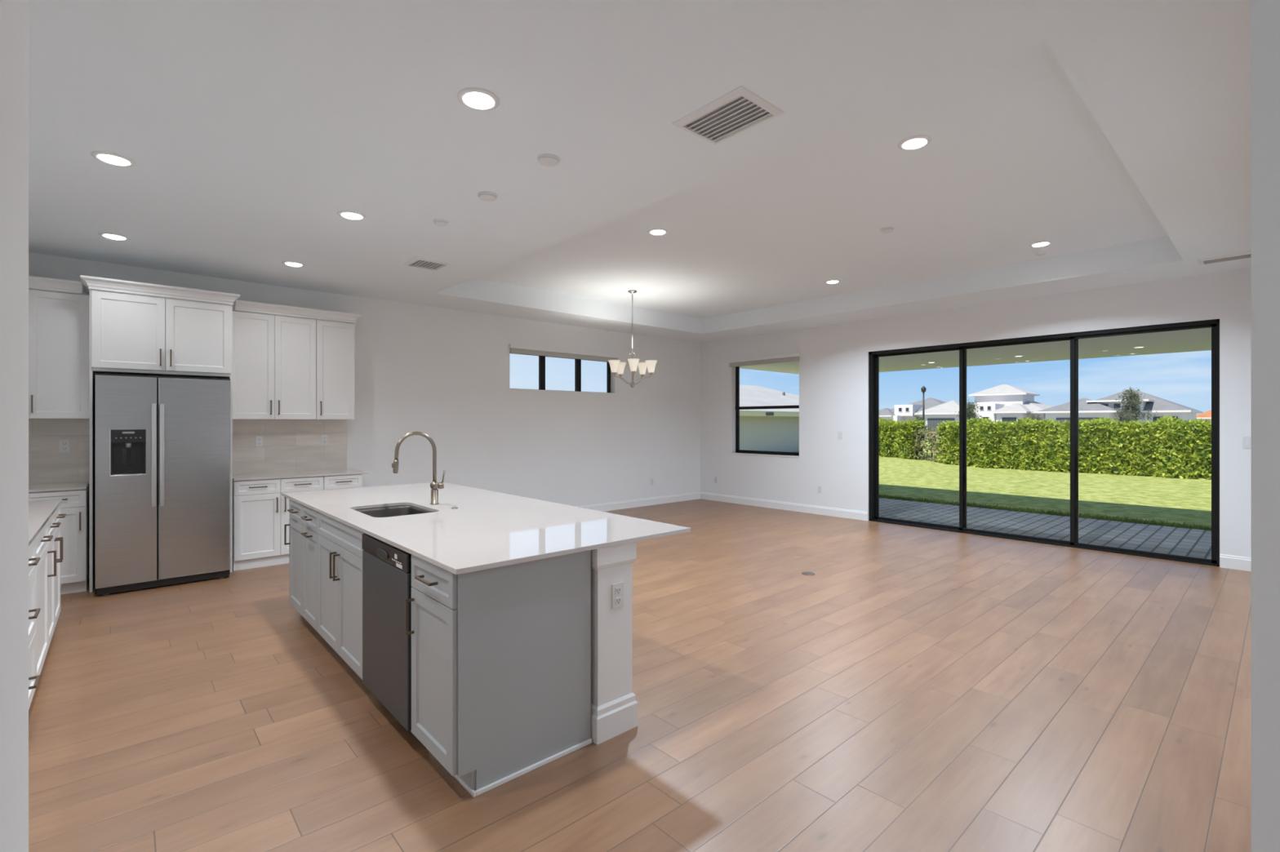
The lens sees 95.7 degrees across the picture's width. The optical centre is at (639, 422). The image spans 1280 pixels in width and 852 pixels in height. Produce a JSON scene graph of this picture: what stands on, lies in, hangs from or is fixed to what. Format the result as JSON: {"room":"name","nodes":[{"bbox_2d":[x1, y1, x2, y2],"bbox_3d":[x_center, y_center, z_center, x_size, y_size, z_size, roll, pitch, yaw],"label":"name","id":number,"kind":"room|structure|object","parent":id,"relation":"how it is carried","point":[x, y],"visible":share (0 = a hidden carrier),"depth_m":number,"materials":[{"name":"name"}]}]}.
{"room":"open-plan kitchen","nodes":[
{"label":"open-plan kitchen","id":0,"kind":"room"},
{"bbox_2d":[0,0,28,851],"bbox_3d":[0.534,-0.030,-0.851,0.140,3.040,4.420,0,0,-42],"label":"wall","id":1,"kind":"structure","parent":0,"point":[14,14],"depth_m":0.72,"materials":[{"name":"white paint"}]},
{"bbox_2d":[28,252,700,578],"bbox_3d":[-2.467,-0.030,8.170,9.605,3.040,0.200,0,0,-42],"label":"wall","id":2,"kind":"structure","parent":0,"point":[441,374],"depth_m":8.32,"materials":[{"name":"white paint"}]},
{"bbox_2d":[28,418,88,484],"bbox_3d":[-5.540,0.265,5.273,0.759,0.594,0.010,0,0,-42],"label":"tile backsplash","id":3,"kind":"structure","parent":2,"relation":"attached to","point":[46,464],"depth_m":5.38,"materials":[{"name":"beige tile"}]},
{"bbox_2d":[58,440,70,452],"bbox_3d":[-5.377,0.220,5.407,0.072,0.118,0.008,0,0,-42],"label":"power outlet","id":4,"kind":"object","parent":3,"relation":"attached to","point":[64,445],"visible":1,"depth_m":5.41,"materials":[{"name":"white plastic"}]},
{"bbox_2d":[28,288,89,419],"bbox_3d":[-5.269,-0.599,5.261,0.404,1.133,0.384,0,0,-42],"label":"upper cabinet","id":5,"kind":"object","parent":2,"relation":"attached to","point":[59,322],"visible":0.82,"depth_m":5.15,"materials":[{"name":"white paint"}]},
{"bbox_2d":[232,310,315,419],"bbox_3d":[-4.046,-0.599,6.358,0.810,1.133,0.384,0,0,-42],"label":"upper cabinet","id":6,"kind":"object","parent":2,"relation":"attached to","point":[274,356],"visible":0.96,"depth_m":6.23,"materials":[{"name":"white paint"}]},
{"bbox_2d":[232,419,346,474],"bbox_3d":[-4.018,0.265,6.638,1.209,0.594,0.010,0,0,-42],"label":"tile backsplash","id":7,"kind":"structure","parent":2,"relation":"attached to","point":[288,445],"depth_m":6.63,"materials":[{"name":"beige tile"}]},
{"bbox_2d":[255,435,262,446],"bbox_3d":[-4.231,0.210,6.435,0.072,0.118,0.008,0,0,-42],"label":"power outlet","id":8,"kind":"object","parent":7,"relation":"attached to","point":[259,439],"visible":1,"depth_m":6.43,"materials":[{"name":"white plastic"}]},
{"bbox_2d":[320,435,328,444],"bbox_3d":[-3.744,0.205,6.871,0.072,0.118,0.008,0,0,-42],"label":"power outlet","id":9,"kind":"object","parent":7,"relation":"attached to","point":[324,438],"visible":1,"depth_m":6.87,"materials":[{"name":"white plastic"}]},
{"bbox_2d":[315,319,354,419],"bbox_3d":[-3.594,-0.599,6.764,0.400,1.133,0.384,0,0,-42],"label":"upper cabinet","id":10,"kind":"object","parent":2,"relation":"attached to","point":[335,340],"visible":0.98,"depth_m":6.64,"materials":[{"name":"white paint"}]},
{"bbox_2d":[508,352,616,394],"bbox_3d":[-1.225,-0.775,9.256,2.045,0.590,0.182,0,0,-42],"label":"window","id":11,"kind":"structure","parent":2,"relation":"in","point":[541,358],"depth_m":9.48,"materials":[{"name":"black metal"}]},
{"bbox_2d":[508,343,618,361],"bbox_3d":[-1.147,-1.087,9.177,2.055,0.126,0.062,0,0,-42],"label":"window shade","id":12,"kind":"object","parent":11,"relation":"attached to","point":[513,348],"visible":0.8,"depth_m":9.06,"materials":[{"name":"white fabric"}]},
{"bbox_2d":[577,492,700,511],"bbox_3d":[-1.188,1.423,9.173,6.360,0.135,0.016,0,0,-42],"label":"baseboard","id":13,"kind":"structure","parent":2,"relation":"attached to","point":[605,507],"depth_m":10.26,"materials":[{"name":"white paint"}]},
{"bbox_2d":[650,478,653,484],"bbox_3d":[0.223,1.070,10.442,0.072,0.118,0.008,0,0,-42],"label":"power outlet","id":14,"kind":"object","parent":2,"relation":"attached to","point":[651,479],"visible":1,"depth_m":10.44,"materials":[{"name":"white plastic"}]},
{"bbox_2d":[28,0,1251,342],"bbox_3d":[0.464,-1.740,3.392,12.020,0.380,11.230,0,0,-42],"label":"ceiling","id":15,"kind":"structure","parent":0,"point":[1115,134],"depth_m":3.38,"materials":[{"name":"white paint"}]},
{"bbox_2d":[90,151,136,166],"bbox_3d":[-3.090,-1.540,3.399,0.196,0.021,0.196,0,0,-42],"label":"recessed light","id":16,"kind":"object","parent":15,"relation":"in","point":[109,157],"visible":1,"depth_m":3.37,"materials":[{"name":"white plastic"}]},
{"bbox_2d":[97,154,129,165],"bbox_3d":[-3.090,-1.536,3.399,0.138,0.015,0.138,0,0,-42],"label":"diffuser","id":17,"kind":"object","parent":16,"relation":"attached to","point":[113,159],"depth_m":3.38,"materials":[{"name":"white plastic"}]},
{"bbox_2d":[97,231,130,239],"bbox_3d":[-4.367,-1.540,4.810,0.196,0.021,0.196,0,0,-42],"label":"recessed light","id":18,"kind":"object","parent":15,"relation":"in","point":[109,235],"visible":1,"depth_m":4.78,"materials":[{"name":"white plastic"}]},
{"bbox_2d":[103,234,125,239],"bbox_3d":[-4.367,-1.536,4.810,0.138,0.015,0.138,0,0,-42],"label":"diffuser","id":19,"kind":"object","parent":18,"relation":"attached to","point":[117,237],"depth_m":4.79,"materials":[{"name":"white plastic"}]},
{"bbox_2d":[281,260,305,266],"bbox_3d":[-3.375,-1.540,5.642,0.196,0.021,0.196,0,0,-42],"label":"recessed light","id":20,"kind":"object","parent":15,"relation":"in","point":[295,264],"visible":1,"depth_m":5.60,"materials":[{"name":"white plastic"}]},
{"bbox_2d":[285,262,302,266],"bbox_3d":[-3.375,-1.536,5.642,0.138,0.015,0.138,0,0,-42],"label":"diffuser","id":21,"kind":"object","parent":20,"relation":"attached to","point":[291,264],"depth_m":5.61,"materials":[{"name":"white plastic"}]},
{"bbox_2d":[337,209,366,220],"bbox_3d":[-2.150,-1.540,4.321,0.196,0.021,0.196,0,0,-42],"label":"recessed light","id":22,"kind":"object","parent":15,"relation":"in","point":[351,215],"visible":1,"depth_m":4.29,"materials":[{"name":"white plastic"}]},
{"bbox_2d":[342,212,362,219],"bbox_3d":[-2.150,-1.536,4.321,0.138,0.015,0.138,0,0,-42],"label":"diffuser","id":23,"kind":"object","parent":22,"relation":"attached to","point":[351,215],"depth_m":4.29,"materials":[{"name":"white plastic"}]},
{"bbox_2d":[402,256,451,271],"bbox_3d":[-2.075,-1.542,5.647,0.350,0.016,0.340,0,0,-42],"label":"ceiling vent","id":24,"kind":"object","parent":15,"relation":"in","point":[419,262],"visible":1,"depth_m":5.62,"materials":[{"name":"white metal"}]},
{"bbox_2d":[433,218,448,226],"bbox_3d":[-1.533,-1.535,4.458,0.110,0.030,0.110,0,0,-42],"label":"smoke detector","id":25,"kind":"object","parent":15,"relation":"attached to","point":[439,222],"visible":1,"depth_m":4.42,"materials":[{"name":"white plastic"}]},
{"bbox_2d":[457,87,499,111],"bbox_3d":[-0.773,-1.540,2.773,0.196,0.021,0.196,0,0,-42],"label":"recessed light","id":26,"kind":"object","parent":15,"relation":"in","point":[478,99],"visible":1,"depth_m":2.75,"materials":[{"name":"white paint"}]},
{"bbox_2d":[463,92,493,108],"bbox_3d":[-0.773,-1.536,2.773,0.138,0.015,0.138,0,0,-42],"label":"diffuser","id":27,"kind":"object","parent":26,"relation":"attached to","point":[472,100],"depth_m":2.75,"materials":[{"name":"white plastic"}]},
{"bbox_2d":[477,191,497,201],"bbox_3d":[-1.038,-1.535,3.944,0.132,0.030,0.132,0,0,-42],"label":"smoke detector","id":28,"kind":"object","parent":15,"relation":"attached to","point":[486,196],"visible":1,"depth_m":3.91,"materials":[{"name":"white plastic"}]},
{"bbox_2d":[537,153,559,166],"bbox_3d":[-0.537,-1.535,3.399,0.132,0.030,0.132,0,0,-42],"label":"smoke detector","id":29,"kind":"object","parent":15,"relation":"attached to","point":[544,159],"visible":1,"depth_m":3.37,"materials":[{"name":"white plastic"}]},
{"bbox_2d":[608,289,657,387],"bbox_3d":[-0.118,-1.143,7.984,0.668,1.335,0.648,0,0,-42],"label":"chandelier","id":30,"kind":"object","parent":15,"relation":"hanging from","point":[615,366],"visible":1,"depth_m":7.90,"materials":[{"name":"white glass"}]},
{"bbox_2d":[647,227,668,235],"bbox_3d":[0.170,-1.800,5.485,0.196,0.021,0.196,0,0,-42],"label":"recessed light","id":31,"kind":"object","parent":15,"relation":"in","point":[658,231],"visible":1,"depth_m":5.45,"materials":[{"name":"white plastic"}]},
{"bbox_2d":[650,230,665,235],"bbox_3d":[0.170,-1.796,5.485,0.138,0.015,0.138,0,0,-42],"label":"diffuser","id":32,"kind":"object","parent":31,"relation":"attached to","point":[652,232],"depth_m":5.47,"materials":[{"name":"white plastic"}]},
{"bbox_2d":[671,85,784,144],"bbox_3d":[0.444,-1.542,2.943,0.340,0.016,0.450,0,0,-42],"label":"ceiling vent","id":33,"kind":"object","parent":15,"relation":"in","point":[740,109],"visible":1,"depth_m":2.92,"materials":[{"name":"white metal"}]},
{"bbox_2d":[824,280,840,284],"bbox_3d":[2.471,-1.800,7.425,0.196,0.021,0.196,0,0,-42],"label":"recessed light","id":34,"kind":"object","parent":15,"relation":"in","point":[831,282],"visible":1,"depth_m":7.38,"materials":[{"name":"white plastic"}]},
{"bbox_2d":[826,280,838,284],"bbox_3d":[2.471,-1.796,7.425,0.138,0.015,0.138,0,0,-42],"label":"diffuser","id":35,"kind":"object","parent":34,"relation":"attached to","point":[828,282],"depth_m":7.39,"materials":[{"name":"white plastic"}]},
{"bbox_2d":[880,226,893,233],"bbox_3d":[2.310,-1.795,5.412,0.120,0.030,0.120,0,0,-42],"label":"smoke detector","id":36,"kind":"object","parent":15,"relation":"attached to","point":[886,229],"visible":1,"depth_m":5.38,"materials":[{"name":"white plastic"}]},
{"bbox_2d":[897,135,931,150],"bbox_3d":[1.775,-1.800,3.742,0.196,0.021,0.196,0,0,-42],"label":"recessed light","id":37,"kind":"object","parent":15,"relation":"in","point":[915,142],"visible":1,"depth_m":3.72,"materials":[{"name":"white plastic"}]},
{"bbox_2d":[902,138,926,149],"bbox_3d":[1.775,-1.796,3.742,0.138,0.015,0.138,0,0,-42],"label":"diffuser","id":38,"kind":"object","parent":37,"relation":"attached to","point":[909,144],"depth_m":3.72,"materials":[{"name":"white plastic"}]},
{"bbox_2d":[1029,240,1052,247],"bbox_3d":[4.054,-1.800,5.857,0.196,0.021,0.196,0,0,-42],"label":"recessed light","id":39,"kind":"object","parent":15,"relation":"in","point":[1042,243],"visible":1,"depth_m":5.82,"materials":[{"name":"white plastic"}]},
{"bbox_2d":[1032,242,1048,246],"bbox_3d":[4.054,-1.796,5.857,0.138,0.015,0.138,0,0,-42],"label":"diffuser","id":40,"kind":"object","parent":39,"relation":"attached to","point":[1035,244],"depth_m":5.83,"materials":[{"name":"white plastic"}]},
{"bbox_2d":[1035,251,1046,256],"bbox_3d":[4.284,-1.795,6.179,0.090,0.030,0.090,0,0,-42],"label":"smoke detector","id":41,"kind":"object","parent":15,"relation":"attached to","point":[1039,254],"visible":1,"depth_m":6.16,"materials":[{"name":"white plastic"}]},
{"bbox_2d":[1197,251,1251,264],"bbox_3d":[5.542,-1.542,5.413,0.240,0.016,0.460,0,0,-42],"label":"ceiling vent","id":42,"kind":"object","parent":15,"relation":"in","point":[1245,255],"visible":0.65,"depth_m":5.42,"materials":[{"name":"white metal"}]},
{"bbox_2d":[28,498,1251,851],"bbox_3d":[0.472,1.550,3.398,11.640,0.120,10.830,0,0,-42],"label":"floor","id":43,"kind":"structure","parent":0,"point":[922,690],"depth_m":2.86,"materials":[{"name":"brown wood"}]},
{"bbox_2d":[28,537,39,709],"bbox_3d":[-3.124,1.037,2.530,0.688,0.906,0.738,0,0,-42],"label":"base cabinet","id":44,"kind":"object","parent":43,"relation":"on","point":[33,680],"visible":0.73,"depth_m":2.90,"materials":[{"name":"white paint"}]},
{"bbox_2d":[28,498,62,546],"bbox_3d":[-3.694,0.573,3.142,0.661,0.022,2.430,0,0,-42],"label":"countertop","id":45,"kind":"structure","parent":44,"relation":"on","point":[40,512],"depth_m":3.58,"materials":[{"name":"white stone"}]},
{"bbox_2d":[35,520,56,675],"bbox_3d":[-3.601,1.037,3.062,0.688,0.906,0.688,0,0,-42],"label":"base cabinet","id":46,"kind":"object","parent":43,"relation":"on","point":[42,539],"visible":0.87,"depth_m":3.32,"materials":[{"name":"white paint"}]},
{"bbox_2d":[48,512,62,648],"bbox_3d":[-3.988,1.037,3.494,0.688,0.906,0.468,0,0,-42],"label":"base cabinet","id":47,"kind":"object","parent":43,"relation":"on","point":[51,523],"visible":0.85,"depth_m":3.77,"materials":[{"name":"white paint"}]},
{"bbox_2d":[28,484,88,595],"bbox_3d":[-5.183,1.037,5.150,0.390,0.906,0.664,0,0,-42],"label":"base cabinet","id":48,"kind":"object","parent":43,"relation":"on","point":[74,527],"visible":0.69,"depth_m":5.02,"materials":[{"name":"white paint"}]},
{"bbox_2d":[28,481,88,493],"bbox_3d":[-5.328,0.573,5.037,0.757,0.022,0.644,0,0,-42],"label":"countertop","id":49,"kind":"structure","parent":48,"relation":"on","point":[79,485],"depth_m":5.05,"materials":[{"name":"white stone"}]},
{"bbox_2d":[53,504,66,628],"bbox_3d":[-4.313,1.037,3.856,0.688,0.906,0.500,0,0,-42],"label":"base cabinet","id":50,"kind":"object","parent":43,"relation":"on","point":[57,513],"visible":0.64,"depth_m":4.10,"materials":[{"name":"white paint"}]},
{"bbox_2d":[89,288,232,592],"bbox_3d":[-4.633,0.160,5.630,1.032,2.660,0.684,0,0,-42],"label":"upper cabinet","id":51,"kind":"object","parent":43,"relation":"on","point":[131,334],"visible":0.89,"depth_m":5.36,"materials":[{"name":"white paint"}]},
{"bbox_2d":[28,275,361,323],"bbox_3d":[-4.444,-1.218,5.789,3.077,0.105,0.703,0,0,-42],"label":"crown molding","id":52,"kind":"structure","parent":51,"relation":"on","point":[88,282],"depth_m":5.45,"materials":[{"name":"white paint"}]},
{"bbox_2d":[94,373,230,595],"bbox_3d":[-4.530,0.535,5.515,0.950,1.909,0.914,0,0,-42],"label":"refrigerator","id":53,"kind":"object","parent":43,"relation":"on","point":[162,443],"visible":1,"depth_m":5.19,"materials":[{"name":"silver metal"}]},
{"bbox_2d":[232,475,323,571],"bbox_3d":[-3.945,1.037,6.260,0.808,0.906,0.664,0,0,-42],"label":"base cabinet","id":54,"kind":"object","parent":43,"relation":"on","point":[260,513],"visible":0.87,"depth_m":5.94,"materials":[{"name":"white paint"}]},
{"bbox_2d":[232,468,368,480],"bbox_3d":[-3.784,0.573,6.422,1.269,0.022,0.644,0,0,-42],"label":"countertop","id":55,"kind":"structure","parent":54,"relation":"on","point":[245,477],"depth_m":6.34,"materials":[{"name":"white stone"}]},
{"bbox_2d":[284,498,302,616],"bbox_3d":[-2.336,1.037,4.502,0.678,0.906,0.437,0,0,-42],"label":"base cabinet","id":56,"kind":"object","parent":43,"relation":"on","point":[295,509],"visible":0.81,"depth_m":4.32,"materials":[{"name":"grey paint"}]},
{"bbox_2d":[300,505,317,631],"bbox_3d":[-2.047,1.037,4.179,0.678,0.906,0.425,0,0,-42],"label":"base cabinet","id":57,"kind":"object","parent":43,"relation":"on","point":[309,517],"visible":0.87,"depth_m":3.98,"materials":[{"name":"grey paint"}]},
{"bbox_2d":[317,511,364,679],"bbox_3d":[-1.578,1.037,3.656,0.678,0.906,0.973,0,0,-42],"label":"base cabinet","id":58,"kind":"object","parent":43,"relation":"on","point":[340,545],"visible":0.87,"depth_m":3.41,"materials":[{"name":"grey paint"}]},
{"bbox_2d":[323,474,362,489],"bbox_3d":[-3.496,1.037,6.663,0.395,0.906,0.664,0,0,-42],"label":"base cabinet","id":59,"kind":"object","parent":43,"relation":"on","point":[339,482],"visible":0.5,"depth_m":6.44,"materials":[{"name":"white paint"}]},
{"bbox_2d":[362,533,426,748],"bbox_3d":[-1.034,1.039,3.035,0.617,0.902,0.658,0,0,-42],"label":"dishwasher","id":60,"kind":"object","parent":43,"relation":"on","point":[386,568],"visible":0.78,"depth_m":2.79,"materials":[{"name":"grey metal"}]},
{"bbox_2d":[404,550,591,797],"bbox_3d":[-0.637,1.037,2.626,0.702,0.906,0.462,0,0,-42],"label":"base cabinet","id":61,"kind":"object","parent":43,"relation":"on","point":[501,656],"visible":0.93,"depth_m":2.44,"materials":[{"name":"grey paint"}]},
{"bbox_2d":[591,542,638,745],"bbox_3d":[-1.109,1.037,3.878,0.253,0.906,3.010,0,0,-42],"label":"support","id":62,"kind":"object","parent":43,"relation":"on","point":[614,704],"visible":0.33,"depth_m":2.75,"materials":[{"name":"white paint"}]},
{"bbox_2d":[281,481,690,574],"bbox_3d":[-1.299,0.573,3.858,1.307,0.022,3.242,0,0,-42],"label":"countertop","id":63,"kind":"structure","parent":62,"relation":"on","point":[487,529],"depth_m":3.14,"materials":[{"name":"white stone"}]},
{"bbox_2d":[355,505,433,517],"bbox_3d":[-1.598,0.689,3.752,0.424,0.207,0.636,0,0,-42],"label":"sink","id":64,"kind":"object","parent":63,"relation":"in","point":[400,510],"visible":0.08,"depth_m":4.00,"materials":[{"name":"grey metal"}]},
{"bbox_2d":[391,431,445,504],"bbox_3d":[-1.493,0.311,3.912,0.356,0.501,0.062,0,0,-42],"label":"kitchen faucet","id":65,"kind":"object","parent":63,"relation":"on","point":[434,485],"visible":1,"depth_m":3.96,"materials":[{"name":"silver metal"}]},
{"bbox_2d":[611,582,623,608],"bbox_3d":[-0.106,0.830,2.776,0.072,0.118,0.008,0,0,-42],"label":"power outlet","id":66,"kind":"object","parent":62,"relation":"attached to","point":[617,589],"visible":1,"depth_m":2.77,"materials":[{"name":"white plastic"}]},
{"bbox_2d":[615,596,621,604],"bbox_3d":[-0.104,0.854,2.775,0.034,0.030,0.003,0,0,-42],"label":"receptacle","id":67,"kind":"object","parent":66,"relation":"attached to","point":[618,599],"depth_m":2.77,"materials":[{"name":"white plastic"}]},
{"bbox_2d":[615,586,621,594],"bbox_3d":[-0.104,0.806,2.775,0.034,0.030,0.003,0,0,-42],"label":"receptacle","id":68,"kind":"object","parent":66,"relation":"attached to","point":[618,589],"depth_m":2.77,"materials":[{"name":"grey plastic"}]},
{"bbox_2d":[801,572,814,575],"bbox_3d":[1.657,1.486,5.697,0.124,0.007,0.124,0,0,-42],"label":"floor outlet","id":69,"kind":"object","parent":43,"relation":"on","point":[802,573],"visible":1,"depth_m":5.69,"materials":[{"name":"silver metal"}]},
{"bbox_2d":[700,267,1251,558],"bbox_3d":[3.769,-0.030,8.558,0.200,3.040,7.950,0,0,-42],"label":"wall","id":70,"kind":"structure","parent":0,"point":[833,359],"depth_m":8.76,"materials":[{"name":"white paint"}]},
{"bbox_2d":[714,476,717,483],"bbox_3d":[1.444,1.090,10.995,0.008,0.118,0.072,0,0,-42],"label":"power outlet","id":71,"kind":"object","parent":70,"relation":"attached to","point":[715,477],"visible":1,"depth_m":10.99,"materials":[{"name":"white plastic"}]},
{"bbox_2d":[728,352,799,367],"bbox_3d":[2.150,-1.089,10.167,0.062,0.131,1.478,0,0,-42],"label":"window shade","id":72,"kind":"object","parent":70,"relation":"attached to","point":[790,357],"visible":1,"depth_m":10.10,"materials":[{"name":"white fabric"}]},
{"bbox_2d":[729,366,799,457],"bbox_3d":[2.232,-0.265,10.241,0.182,1.690,1.478,0,0,-42],"label":"window","id":73,"kind":"structure","parent":70,"relation":"in","point":[738,407],"depth_m":10.60,"materials":[{"name":"black metal"}]},
{"bbox_2d":[700,492,867,520],"bbox_3d":[2.313,1.423,10.021,0.016,0.135,3.395,0,0,-42],"label":"baseboard","id":74,"kind":"structure","parent":70,"relation":"attached to","point":[833,512],"depth_m":9.78,"materials":[{"name":"white paint"}]},
{"bbox_2d":[817,485,822,493],"bbox_3d":[2.907,1.083,9.363,0.008,0.118,0.072,0,0,-42],"label":"power outlet","id":75,"kind":"object","parent":70,"relation":"attached to","point":[820,487],"visible":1,"depth_m":9.36,"materials":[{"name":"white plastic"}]},
{"bbox_2d":[838,431,842,439],"bbox_3d":[3.146,0.207,9.096,0.010,0.118,0.072,0,0,-42],"label":"light switch","id":76,"kind":"object","parent":70,"relation":"attached to","point":[840,433],"visible":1,"depth_m":9.09,"materials":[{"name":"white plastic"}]},
{"bbox_2d":[868,319,1219,566],"bbox_3d":[4.785,0.210,7.426,0.160,2.560,3.765,0,0,-42],"label":"door","id":77,"kind":"structure","parent":70,"relation":"in","point":[873,357],"depth_m":6.92,"materials":[{"name":"black metal"}]},
{"bbox_2d":[1219,554,1251,571],"bbox_3d":[6.097,1.423,5.801,0.016,0.135,0.404,0,0,-42],"label":"baseboard","id":78,"kind":"structure","parent":70,"relation":"attached to","point":[1235,562],"depth_m":5.86,"materials":[{"name":"white paint"}]},
{"bbox_2d":[1242,436,1251,448],"bbox_3d":[6.097,0.200,5.805,0.010,0.118,0.072,0,0,-42],"label":"light switch","id":79,"kind":"object","parent":70,"relation":"attached to","point":[1246,441],"visible":0.8,"depth_m":5.81,"materials":[{"name":"white plastic"}]},
{"bbox_2d":[1251,0,1279,851],"bbox_3d":[3.574,-0.030,3.144,7.320,3.040,0.150,0,0,-42],"label":"wall","id":80,"kind":"structure","parent":0,"point":[1265,14],"depth_m":0.75,"materials":[{"name":"white paint"}]},
{"bbox_3d":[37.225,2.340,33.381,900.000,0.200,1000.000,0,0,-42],"label":"ground","id":81,"kind":"structure","parent":0,"visible":0},
{"bbox_2d":[739,384,799,452],"bbox_3d":[3.289,0.130,28.101,14.620,4.120,9.550,0,0,-42],"label":"neighbor house","id":82,"kind":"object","parent":81,"relation":"on","point":[760,429],"visible":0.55,"depth_m":24.70,"materials":[{"name":"grey paint"}]},
{"bbox_2d":[765,412,773,415],"bbox_3d":[5.269,-0.345,23.482,0.500,0.130,0.030,0,0,-42],"label":"wall vent","id":83,"kind":"object","parent":82,"relation":"attached to","point":[766,413],"depth_m":23.45,"materials":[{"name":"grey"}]},
{"bbox_2d":[879,397,945,422],"bbox_3d":[54.778,-1.360,111.916,18.240,6.900,15.740,0,0,-42],"label":"house","id":84,"kind":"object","parent":81,"relation":"on","point":[901,413],"visible":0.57,"depth_m":108.39,"materials":[{"name":"white paint"}]},
{"bbox_2d":[914,384,1053,435],"bbox_3d":[56.984,-1.960,92.605,20.740,8.100,17.040,0,0,-42],"label":"house","id":85,"kind":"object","parent":81,"relation":"on","point":[1003,402],"visible":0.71,"depth_m":88.38,"materials":[{"name":"white paint"}]},
{"bbox_2d":[1036,388,1203,422],"bbox_3d":[64.602,-1.235,77.744,19.240,6.650,14.540,0,0,-42],"label":"house","id":86,"kind":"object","parent":81,"relation":"on","point":[1088,409],"visible":0.52,"depth_m":73.22,"materials":[{"name":"white paint"}]},
{"bbox_2d":[1195,409,1211,421],"bbox_3d":[113.304,-1.110,107.314,13.240,6.400,15.740,0,0,-42],"label":"house","id":87,"kind":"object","parent":81,"relation":"on","point":[1207,415],"visible":0.03,"depth_m":107.73,"materials":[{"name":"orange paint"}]},
{"label":"outside","id":88,"kind":"structure","parent":0,"visible":0},
{"bbox_2d":[794,439,1211,530],"bbox_3d":[15.529,1.640,34.074,51.380,0.800,90.000,0,0,-42],"label":"lawn","id":89,"kind":"structure","parent":88,"point":[1147,498],"depth_m":13.02,"materials":[{"name":"green plant"}]},
{"bbox_2d":[912,414,933,436],"bbox_3d":[24.569,0.613,50.737,2.225,2.958,2.220,0,0,-42],"label":"tree","id":90,"kind":"object","parent":89,"relation":"on","point":[917,417],"visible":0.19,"depth_m":50.47,"materials":[{"name":"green plant"}]},
{"bbox_2d":[955,397,982,420],"bbox_3d":[28.111,-0.025,49.374,2.350,4.232,2.499,0,0,25],"label":"tree","id":91,"kind":"object","parent":89,"relation":"on","point":[971,407],"visible":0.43,"depth_m":49.19,"materials":[{"name":"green plant"}]},
{"bbox_2d":[879,497,1211,565],"bbox_3d":[6.851,1.585,7.218,2.960,0.130,13.600,0,0,-42],"label":"patio floor","id":92,"kind":"structure","parent":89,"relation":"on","point":[1193,543],"depth_m":8.36,"materials":[{"name":"grey wood"}]},
{"bbox_2d":[879,414,1211,479],"bbox_3d":[14.060,0.770,17.710,1.790,1.978,17.909,0,0,-42],"label":"hedge","id":93,"kind":"object","parent":89,"relation":"on","point":[1170,447],"visible":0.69,"depth_m":17.85,"materials":[{"name":"green plant"}]},
{"bbox_3d":[12.729,0.223,3.892,0.250,2.635,0.260,0,0,-42],"label":"post","id":94,"kind":"object","parent":89,"relation":"on","visible":0},
{"bbox_2d":[739,327,1211,373],"bbox_3d":[7.337,-1.232,7.486,3.680,0.275,13.350,0,0,-42],"label":"patio ceiling","id":95,"kind":"structure","parent":94,"relation":"on","point":[1193,340],"depth_m":9.01,"materials":[{"name":"white paint"}]},
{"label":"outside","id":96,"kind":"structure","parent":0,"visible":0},
{"bbox_3d":[33.575,2.210,70.404,24.000,0.040,220.000,0,0,-42],"label":"street","id":97,"kind":"object","parent":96,"visible":0},
{"bbox_2d":[920,386,926,439],"bbox_3d":[28.760,-0.810,58.698,0.480,5.800,0.468,0,0,-42],"label":"street lamp","id":98,"kind":"object","parent":97,"relation":"on","point":[923,388],"visible":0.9,"depth_m":58.63,"materials":[{"name":"black metal"}]},
{"bbox_2d":[1027,413,1043,420],"bbox_3d":[44.163,0.408,64.529,2.476,3.368,2.170,0,0,12],"label":"tree","id":99,"kind":"object","parent":97,"relation":"on","point":[1037,418],"visible":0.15,"depth_m":64.39,"materials":[{"name":"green plant"}]},
{"bbox_2d":[1111,386,1156,422],"bbox_3d":[40.734,-0.458,47.646,2.900,5.098,3.213,0,0,21],"label":"tree","id":100,"kind":"object","parent":97,"relation":"on","point":[1134,397],"visible":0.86,"depth_m":47.68,"materials":[{"name":"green plant"}]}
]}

